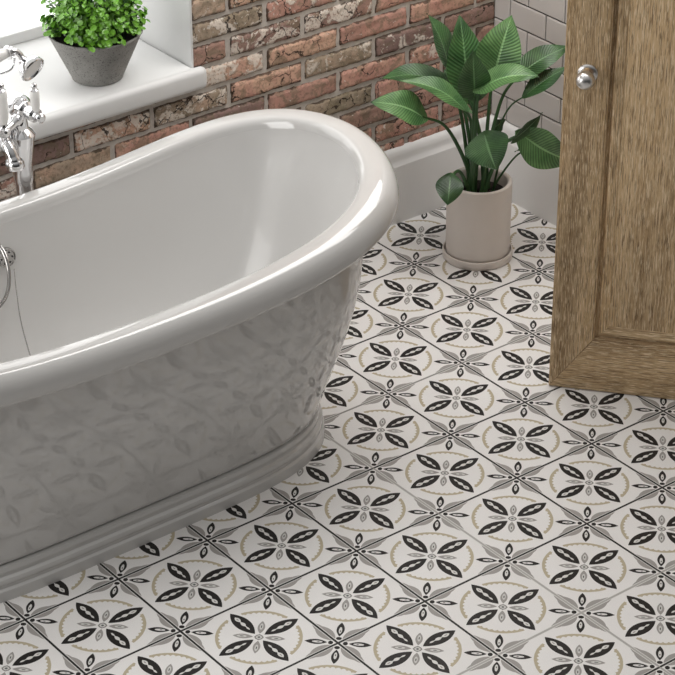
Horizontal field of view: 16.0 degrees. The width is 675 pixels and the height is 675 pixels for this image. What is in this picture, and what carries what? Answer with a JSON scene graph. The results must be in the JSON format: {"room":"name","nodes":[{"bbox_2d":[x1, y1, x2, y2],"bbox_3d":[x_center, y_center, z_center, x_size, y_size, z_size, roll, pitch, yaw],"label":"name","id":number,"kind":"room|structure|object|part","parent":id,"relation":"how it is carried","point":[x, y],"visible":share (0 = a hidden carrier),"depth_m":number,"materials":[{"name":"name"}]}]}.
{"room":"bathroom","nodes":[
{"label":"bathroom","id":0,"kind":"room"},
{"bbox_2d":[0,0,494,200],"bbox_3d":[-1.822,-0.782,5.367,5.575,2.484,0.472,-22,36,-32],"label":"wall","id":1,"kind":"structure","parent":0,"point":[328,57],"depth_m":6.55,"materials":[{"name":"brick"}]},
{"bbox_2d":[0,0,57,48],"bbox_3d":[-1.252,-1.156,5.958,1.531,1.168,0.045,-22,36,-32],"label":"window","id":2,"kind":"structure","parent":1,"relation":"in","point":[19,19],"depth_m":6.48,"materials":[{"name":"white glass"}]},
{"bbox_3d":[-1.252,-1.157,5.957,1.481,1.115,0.005,-22,36,-32],"label":"glass","id":3,"kind":"part","parent":2,"relation":"part of","materials":[{"name":"white"}]},
{"bbox_2d":[0,36,206,151],"bbox_3d":[-1.121,-0.538,6.119,1.591,0.062,0.498,-22,36,-32],"label":"windowsill","id":4,"kind":"structure","parent":1,"relation":"attached to","point":[151,76],"depth_m":6.27,"materials":[{"name":"white paint"}]},
{"bbox_2d":[40,0,150,86],"bbox_3d":[-0.627,-0.808,6.227,0.277,0.294,0.291,-22,36,-32],"label":"leaf plant","id":5,"kind":"object","parent":4,"relation":"on","point":[96,41],"visible":1,"depth_m":6.17,"materials":[{"name":"plant"}]},
{"bbox_3d":[-0.628,-0.741,6.271,0.250,0.133,0.250,-22,36,-32],"label":"pot","id":6,"kind":"part","parent":5,"relation":"part of","materials":[{"name":"concrete"}]},
{"bbox_2d":[384,113,491,225],"bbox_3d":[-1.702,0.295,5.750,5.500,0.236,0.026,-22,36,-32],"label":"baseboard","id":7,"kind":"structure","parent":1,"relation":"attached to","point":[419,164],"depth_m":7.05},
{"bbox_2d":[0,203,674,674],"bbox_3d":[-0.399,1.238,4.413,5.550,0.050,4.300,-22,36,-32],"label":"floor","id":8,"kind":"structure","parent":0,"point":[458,510],"depth_m":5.67,"materials":[{"name":"tile"}]},
{"bbox_2d":[0,83,45,195],"bbox_3d":[-0.807,-0.264,6.017,0.149,0.930,0.210,-22,36,-32],"label":"mixer","id":9,"kind":"object","parent":8,"relation":"on","point":[17,138],"visible":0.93,"depth_m":5.83,"materials":[{"name":"silver metal"}]},
{"bbox_3d":[-0.804,-0.551,5.765,0.032,0.085,0.032,-22,36,-32],"label":"lever handle","id":10,"kind":"part","parent":9,"relation":"part of","materials":[{"name":"white ceramic"}]},
{"bbox_3d":[-0.804,-0.504,5.792,0.026,0.022,0.026,-22,36,-32],"label":"handle stem","id":11,"kind":"part","parent":9,"relation":"part of","materials":[{"name":"silver metal"}]},
{"bbox_3d":[-0.799,-0.467,5.845,0.047,0.095,0.110,-11,32,-18],"label":"spout","id":12,"kind":"part","parent":9,"relation":"part of","materials":[{"name":"silver metal"}]},
{"bbox_2d":[0,45,43,307],"bbox_3d":[-0.842,-0.380,5.772,0.185,0.549,0.434,6,31,11],"label":"handset","id":13,"kind":"object","parent":9,"relation":"attached to","point":[31,66],"visible":1,"depth_m":5.78,"materials":[{"name":"silver metal"}]},
{"bbox_3d":[-0.737,-0.648,5.807,0.028,0.054,0.059,22,37,33],"label":"spray plate","id":14,"kind":"part","parent":13,"relation":"part of","materials":[{"name":"silver metal"}]},
{"bbox_3d":[-0.729,-0.570,5.799,0.024,0.052,0.024,-22,36,-32],"label":"lever handle","id":15,"kind":"part","parent":9,"relation":"part of","materials":[{"name":"white ceramic"}]},
{"bbox_2d":[0,109,398,602],"bbox_3d":[-0.628,0.054,5.660,1.732,0.741,0.786,-22,36,-32],"label":"freestanding bathtub","id":16,"kind":"object","parent":8,"relation":"on","point":[176,315],"visible":1,"depth_m":5.71,"materials":[{"name":"white ceramic"}]},
{"bbox_3d":[-0.722,0.025,5.772,0.019,0.302,0.267,-15,34,-24],"label":"plug chain","id":17,"kind":"part","parent":16,"relation":"part of","materials":[{"name":"silver metal"}]},
{"bbox_2d":[0,128,357,362],"bbox_3d":[-0.629,-0.011,5.622,1.556,0.532,0.608,-22,36,-32],"label":"basin","id":18,"kind":"object","parent":16,"relation":"in","point":[197,213],"depth_m":5.96,"materials":[{"name":"white ceramic"}]},
{"bbox_2d":[371,13,564,270],"bbox_3d":[0.380,-0.538,6.684,0.557,0.728,0.338,6,31,11],"label":"potted leafy plant","id":19,"kind":"object","parent":8,"relation":"on","point":[477,196],"visible":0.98,"depth_m":6.64,"materials":[{"name":"green plant"}]},
{"bbox_3d":[0.310,-0.507,6.701,0.167,0.266,0.014,-8,31,-14],"label":"stem","id":20,"kind":"part","parent":19,"relation":"part of","materials":[{"name":"green plant"}]},
{"bbox_3d":[0.341,-0.418,6.688,0.014,0.128,0.133,17,34,27],"label":"stem","id":21,"kind":"part","parent":19,"relation":"part of","materials":[{"name":"green plant"}]},
{"bbox_3d":[0.344,-0.551,6.749,0.013,0.291,0.122,-17,34,-27],"label":"stem","id":22,"kind":"part","parent":19,"relation":"part of","materials":[{"name":"green plant"}]},
{"bbox_3d":[0.350,-0.572,6.725,0.113,0.351,0.014,26,39,37],"label":"stem","id":23,"kind":"part","parent":19,"relation":"part of","materials":[{"name":"green plant"}]},
{"bbox_3d":[0.370,-0.522,6.720,0.014,0.270,0.067,21,37,32],"label":"stem","id":24,"kind":"part","parent":19,"relation":"part of","materials":[{"name":"green plant"}]},
{"bbox_3d":[0.373,-0.527,6.668,0.013,0.331,0.047,3,30,6],"label":"stem","id":25,"kind":"part","parent":19,"relation":"part of","materials":[{"name":"green plant"}]},
{"bbox_3d":[0.383,-0.532,6.647,0.036,0.360,0.058,-22,36,-32],"label":"stem","id":26,"kind":"part","parent":19,"relation":"part of","materials":[{"name":"green plant"}]},
{"bbox_3d":[0.388,-0.537,6.722,0.072,0.295,0.013,14,33,23],"label":"stem","id":27,"kind":"part","parent":19,"relation":"part of","materials":[{"name":"green plant"}]},
{"bbox_3d":[0.392,-0.476,6.675,0.014,0.237,0.111,-4,31,-7],"label":"stem","id":28,"kind":"part","parent":19,"relation":"part of","materials":[{"name":"green plant"}]},
{"bbox_3d":[0.400,-0.344,6.825,0.185,0.233,0.185,-22,36,-32],"label":"pot","id":29,"kind":"part","parent":19,"relation":"part of","materials":[{"name":"beige ceramic"}]},
{"bbox_3d":[0.417,-0.560,6.697,0.030,0.359,0.018,-22,36,-32],"label":"stem","id":30,"kind":"part","parent":19,"relation":"part of","materials":[{"name":"green plant"}]},
{"bbox_3d":[0.446,-0.555,6.707,0.124,0.342,0.014,-22,36,-32],"label":"stem","id":31,"kind":"part","parent":19,"relation":"part of","materials":[{"name":"green plant"}]},
{"bbox_3d":[0.459,-0.480,6.743,0.124,0.177,0.034,-22,36,-32],"label":"stem","id":32,"kind":"part","parent":19,"relation":"part of","materials":[{"name":"green plant"}]},
{"bbox_3d":[0.463,-0.479,6.740,0.058,0.176,0.007,7,31,12],"label":"stem","id":33,"kind":"part","parent":19,"relation":"part of","materials":[{"name":"green plant"}]},
{"bbox_3d":[0.492,-0.466,6.767,0.126,0.128,0.007,-6,31,-10],"label":"stem","id":34,"kind":"part","parent":19,"relation":"part of","materials":[{"name":"green plant"}]},
{"bbox_3d":[0.462,-0.542,6.723,0.125,0.301,0.007,-2,30,-3],"label":"stem","id":35,"kind":"part","parent":19,"relation":"part of","materials":[{"name":"green plant"}]},
{"bbox_2d":[492,0,567,141],"bbox_3d":[1.786,-0.666,5.239,0.068,2.400,4.250,-22,36,-32],"label":"wall","id":36,"kind":"structure","parent":0,"point":[537,22],"depth_m":6.91,"materials":[{"name":"tile"}]},
{"bbox_2d":[491,114,558,225],"bbox_3d":[1.140,-0.115,6.444,0.026,0.236,2.250,-22,36,-32],"label":"baseboard","id":37,"kind":"structure","parent":36,"relation":"attached to","point":[534,190],"depth_m":7.08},
{"bbox_2d":[549,0,674,399],"bbox_3d":[1.019,-0.700,5.642,0.975,2.050,0.101,6,31,11],"label":"door","id":38,"kind":"structure","parent":36,"relation":"in","point":[613,326],"depth_m":5.97,"materials":[{"name":"brown wood"}]},
{"bbox_3d":[0.593,-0.614,5.765,0.046,0.046,0.034,6,31,11],"label":"knob","id":39,"kind":"part","parent":38,"relation":"part of","materials":[{"name":"silver metal"}]},
{"bbox_3d":[0.674,-0.755,5.737,0.041,1.758,0.027,6,31,11],"label":"panel moulding","id":40,"kind":"part","parent":38,"relation":"part of","materials":[{"name":"brown wood"}]},
{"bbox_3d":[1.028,0.106,6.149,0.973,0.146,0.036,6,31,11],"label":"rail","id":41,"kind":"part","parent":38,"relation":"part of","materials":[{"name":"brown wood"}]},
{"bbox_3d":[1.028,0.026,6.100,0.762,0.041,0.027,6,31,11],"label":"panel moulding","id":42,"kind":"part","parent":38,"relation":"part of","materials":[{"name":"brown wood"}]},
{"bbox_3d":[1.028,-0.719,5.674,0.692,1.688,0.013,6,31,11],"label":"panel","id":43,"kind":"part","parent":38,"relation":"part of","materials":[{"name":"brown wood"}]}
]}

